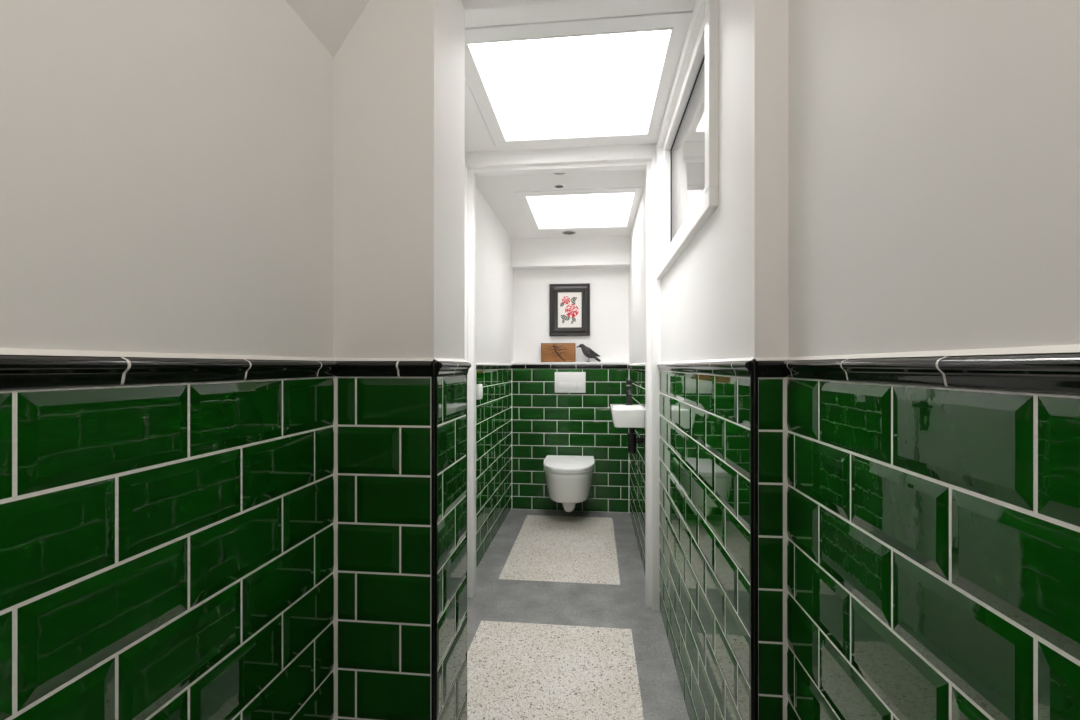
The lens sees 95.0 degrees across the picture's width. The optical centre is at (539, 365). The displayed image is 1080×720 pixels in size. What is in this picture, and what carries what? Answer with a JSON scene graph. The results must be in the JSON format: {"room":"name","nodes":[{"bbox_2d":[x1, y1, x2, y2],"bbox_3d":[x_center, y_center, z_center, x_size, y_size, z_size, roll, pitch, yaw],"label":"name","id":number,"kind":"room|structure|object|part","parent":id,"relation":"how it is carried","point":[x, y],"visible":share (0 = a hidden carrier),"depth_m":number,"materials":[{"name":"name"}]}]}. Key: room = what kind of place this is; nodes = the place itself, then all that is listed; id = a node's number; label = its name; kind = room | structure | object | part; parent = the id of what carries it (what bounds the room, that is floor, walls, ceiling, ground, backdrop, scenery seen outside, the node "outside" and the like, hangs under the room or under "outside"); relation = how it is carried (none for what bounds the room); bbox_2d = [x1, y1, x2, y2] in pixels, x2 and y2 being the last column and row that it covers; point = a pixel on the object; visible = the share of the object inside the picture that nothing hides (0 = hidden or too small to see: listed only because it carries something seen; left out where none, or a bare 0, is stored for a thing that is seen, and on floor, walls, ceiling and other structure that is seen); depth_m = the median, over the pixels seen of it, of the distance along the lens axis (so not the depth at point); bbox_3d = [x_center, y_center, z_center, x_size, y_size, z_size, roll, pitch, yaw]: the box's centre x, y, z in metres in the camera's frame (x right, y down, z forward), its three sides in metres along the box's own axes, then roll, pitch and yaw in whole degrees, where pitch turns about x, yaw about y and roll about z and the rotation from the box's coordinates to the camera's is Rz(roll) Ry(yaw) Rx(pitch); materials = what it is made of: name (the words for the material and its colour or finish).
{"room":"toilet room","nodes":[
{"label":"toilet room","id":0,"kind":"room"},
{"bbox_2d":[0,0,336,719],"bbox_3d":[-0.626,-0.294,-0.284,0.118,2.900,2.700,0,0,6],"label":"wall","id":1,"kind":"structure","parent":0,"point":[167,361],"depth_m":0.63,"materials":[{"name":"white paint"}]},
{"bbox_2d":[285,0,368,57],"bbox_3d":[-0.092,-1.155,-0.357,1.057,1.078,2.770,0,0,6],"label":"ceiling","id":2,"kind":"structure","parent":0,"point":[331,22],"depth_m":1.00,"materials":[{"name":"white paint"}]},
{"bbox_2d":[330,0,582,719],"bbox_3d":[-0.047,-0.294,1.125,0.964,2.900,0.263,0,0,6],"label":"wall","id":3,"kind":"structure","parent":0,"point":[399,71],"depth_m":1.04,"materials":[{"name":"white paint"}]},
{"bbox_2d":[431,359,436,719],"bbox_3d":[-0.220,0.571,1.029,0.013,1.170,0.013,0,0,6],"label":"trim","id":4,"kind":"structure","parent":3,"relation":"attached to","point":[434,362],"depth_m":1.02,"materials":[{"name":"black"}]},
{"bbox_2d":[465,374,466,699],"bbox_3d":[-0.193,0.571,1.274,0.012,1.170,0.012,0,0,6],"label":"trim","id":5,"kind":"structure","parent":3,"relation":"attached to","point":[465,374],"depth_m":1.27,"materials":[{"name":"black"}]},
{"bbox_2d":[470,45,513,568],"bbox_3d":[-0.348,-0.294,3.348,0.118,2.900,1.820,0,0,6],"label":"wall","id":6,"kind":"structure","parent":0,"point":[494,271],"depth_m":3.25,"materials":[{"name":"white paint"}]},
{"bbox_2d":[476,384,482,399],"bbox_3d":[-0.344,0.147,2.829,0.024,0.086,0.082,0,0,6],"label":"light switch","id":7,"kind":"object","parent":6,"relation":"attached to","point":[479,389],"visible":1,"depth_m":2.79,"materials":[{"name":"white plastic"}]},
{"bbox_2d":[511,268,628,512],"bbox_3d":[0.249,-0.294,4.063,1.010,2.900,0.248,0,0,6],"label":"wall","id":8,"kind":"structure","parent":0,"point":[545,422],"depth_m":3.98,"materials":[{"name":"green tile"}]},
{"bbox_2d":[543,455,593,511],"bbox_3d":[0.215,0.895,3.692,0.379,0.372,0.516,0,0,6],"label":"toilet","id":9,"kind":"object","parent":8,"relation":"attached to","point":[568,478],"visible":1,"depth_m":3.52,"materials":[{"name":"white ceramic"}]},
{"bbox_3d":[0.213,0.722,3.677,0.379,0.026,0.486,0,0,6],"label":"lid","id":10,"kind":"part","parent":9,"relation":"part of","materials":[{"name":"white plastic"}]},
{"bbox_3d":[0.215,0.872,3.696,0.368,0.232,0.507,0,0,6],"label":"bowl","id":11,"kind":"part","parent":9,"relation":"part of","materials":[{"name":"white ceramic"}]},
{"bbox_3d":[0.213,0.746,3.678,0.376,0.017,0.484,0,0,6],"label":"seat","id":12,"kind":"part","parent":9,"relation":"part of","materials":[{"name":"white plastic"}]},
{"bbox_2d":[562,503,575,511],"bbox_3d":[0.223,1.024,3.769,0.140,0.115,0.360,0,0,6],"label":"outlet","id":13,"kind":"object","parent":9,"relation":"attached to","point":[568,507],"depth_m":3.64,"materials":[{"name":"white ceramic"}]},
{"bbox_2d":[549,283,589,335],"bbox_3d":[0.244,-0.462,4.072,0.333,0.428,0.030,0,0,6],"label":"framed print","id":14,"kind":"object","parent":8,"relation":"attached to","point":[569,304],"visible":1,"depth_m":4.07,"materials":[{"name":"grey wood"}]},
{"bbox_2d":[511,193,629,269],"bbox_3d":[0.246,-1.274,4.032,0.950,0.941,0.150,0,0,6],"label":"soffit","id":15,"kind":"object","parent":8,"relation":"attached to","point":[596,251],"depth_m":3.96,"materials":[{"name":"white paint"}]},
{"bbox_2d":[555,372,585,392],"bbox_3d":[0.240,0.131,3.943,0.246,0.165,0.016,0,0,6],"label":"flush plate","id":16,"kind":"object","parent":8,"relation":"attached to","point":[565,382],"visible":1,"depth_m":3.94,"materials":[{"name":"white plastic"}]},
{"bbox_2d":[511,362,629,364],"bbox_3d":[0.244,-0.021,4.014,0.950,0.020,0.146,0,0,6],"label":"trim","id":17,"kind":"structure","parent":8,"relation":"attached to","point":[512,363],"depth_m":3.94,"materials":[{"name":"white paint"}]},
{"bbox_2d":[541,343,575,361],"bbox_3d":[0.149,-0.108,4.032,0.278,0.155,0.061,0,0,6],"label":"wooden box","id":18,"kind":"object","parent":17,"relation":"on","point":[550,352],"visible":0.94,"depth_m":4.00,"materials":[{"name":"brown wood"}]},
{"bbox_2d":[576,344,600,361],"bbox_3d":[0.392,-0.105,4.003,0.201,0.149,0.061,0,0,6],"label":"figurine","id":19,"kind":"object","parent":17,"relation":"on","point":[588,352],"visible":0.91,"depth_m":3.98,"materials":[{"name":"black"}]},
{"bbox_2d":[467,509,688,719],"bbox_3d":[-0.157,1.216,1.325,1.800,0.121,6.000,0,0,6],"label":"floor","id":20,"kind":"structure","parent":0,"point":[560,625],"depth_m":2.17,"materials":[{"name":"grey concrete"}]},
{"bbox_3d":[0.004,1.166,1.627,0.671,0.021,1.175,0,0,6],"label":"terrazzo panel","id":21,"kind":"part","parent":20,"relation":"part of","materials":[{"name":"beige stone"}]},
{"bbox_3d":[0.163,1.166,3.227,0.654,0.021,1.162,0,0,6],"label":"terrazzo panel","id":22,"kind":"part","parent":20,"relation":"part of","materials":[{"name":"beige stone"}]},
{"bbox_2d":[465,0,704,238],"bbox_3d":[0.106,-1.065,2.702,1.221,0.070,3.005,0,0,6],"label":"ceiling","id":23,"kind":"structure","parent":0,"point":[478,138],"depth_m":2.34,"materials":[{"name":"white paint"}]},
{"bbox_2d":[553,184,564,188],"bbox_3d":[0.109,-1.028,2.833,0.072,0.005,0.072,0,0,6],"label":"recessed light","id":24,"kind":"object","parent":23,"relation":"in","point":[557,186],"visible":1,"depth_m":2.83,"materials":[{"name":"white plastic"}]},
{"bbox_2d":[562,231,575,234],"bbox_3d":[0.224,-1.028,3.822,0.110,0.005,0.110,0,0,6],"label":"recessed light","id":25,"kind":"object","parent":23,"relation":"in","point":[563,232],"visible":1,"depth_m":3.82,"materials":[{"name":"silver metal"}]},
{"bbox_2d":[465,11,692,146],"bbox_3d":[0.123,-1.054,1.915,0.759,0.020,0.821,0,0,6],"label":"window","id":26,"kind":"structure","parent":23,"relation":"attached to","point":[678,23],"depth_m":1.60,"materials":[{"name":"white paint"}]},
{"bbox_2d":[515,187,642,230],"bbox_3d":[0.273,-1.034,3.309,0.761,0.020,0.841,0,0,6],"label":"window","id":27,"kind":"structure","parent":23,"relation":"attached to","point":[522,198],"depth_m":3.11,"materials":[{"name":"white paint"}]},
{"bbox_2d":[628,0,790,719],"bbox_3d":[0.649,-0.294,2.541,0.212,2.900,3.208,0,0,6],"label":"wall","id":28,"kind":"structure","parent":0,"point":[704,419],"depth_m":1.15,"materials":[{"name":"white paint"}]},
{"bbox_2d":[465,39,660,610],"bbox_3d":[0.099,-0.194,2.429,1.050,2.700,0.090,0,0,6],"label":"door frame","id":29,"kind":"structure","parent":28,"relation":"in","point":[607,84],"depth_m":2.38,"materials":[{"name":"white paint"}]},
{"bbox_2d":[610,404,644,427],"bbox_3d":[0.484,0.275,2.746,0.180,0.102,0.335,0,0,6],"label":"basin","id":30,"kind":"object","parent":28,"relation":"attached to","point":[623,416],"visible":0.89,"depth_m":2.59,"materials":[{"name":"white ceramic"}]},
{"bbox_2d":[625,378,632,404],"bbox_3d":[0.509,0.144,2.816,0.049,0.159,0.129,0,0,6],"label":"tap","id":31,"kind":"object","parent":30,"relation":"on","point":[628,382],"visible":0.99,"depth_m":2.84,"materials":[{"name":"black metal"}]},
{"bbox_3d":[0.509,0.086,2.837,0.037,0.042,0.077,0,0,14],"label":"lever","id":32,"kind":"part","parent":31,"relation":"part of","materials":[{"name":"black metal"}]},
{"bbox_2d":[627,428,644,453],"bbox_3d":[0.523,0.401,2.699,0.094,0.151,0.060,0,0,6],"label":"trap","id":33,"kind":"object","parent":30,"relation":"attached to","point":[632,440],"visible":0.91,"depth_m":2.68,"materials":[{"name":"black metal"}]},
{"bbox_2d":[656,0,717,279],"bbox_3d":[0.518,-0.726,1.788,0.062,0.641,1.077,0,0,6],"label":"window","id":34,"kind":"structure","parent":28,"relation":"in","point":[700,46],"depth_m":1.63,"materials":[{"name":"white paint"}]},
{"bbox_3d":[0.530,-0.730,1.787,0.038,0.564,0.992,0,0,6],"label":"sash","id":35,"kind":"part","parent":34,"relation":"part of","materials":[{"name":"white paint"}]},
{"bbox_2d":[750,359,757,719],"bbox_3d":[0.420,0.571,0.969,0.015,1.170,0.015,0,0,6],"label":"trim","id":36,"kind":"structure","parent":28,"relation":"attached to","point":[753,363],"depth_m":0.96,"materials":[{"name":"black"}]},
{"bbox_2d":[680,0,1079,719],"bbox_3d":[0.928,-0.294,0.402,1.042,2.900,4.400,0,0,6],"label":"wall","id":37,"kind":"structure","parent":0,"point":[932,364],"depth_m":0.55,"materials":[{"name":"white paint"}]}
]}

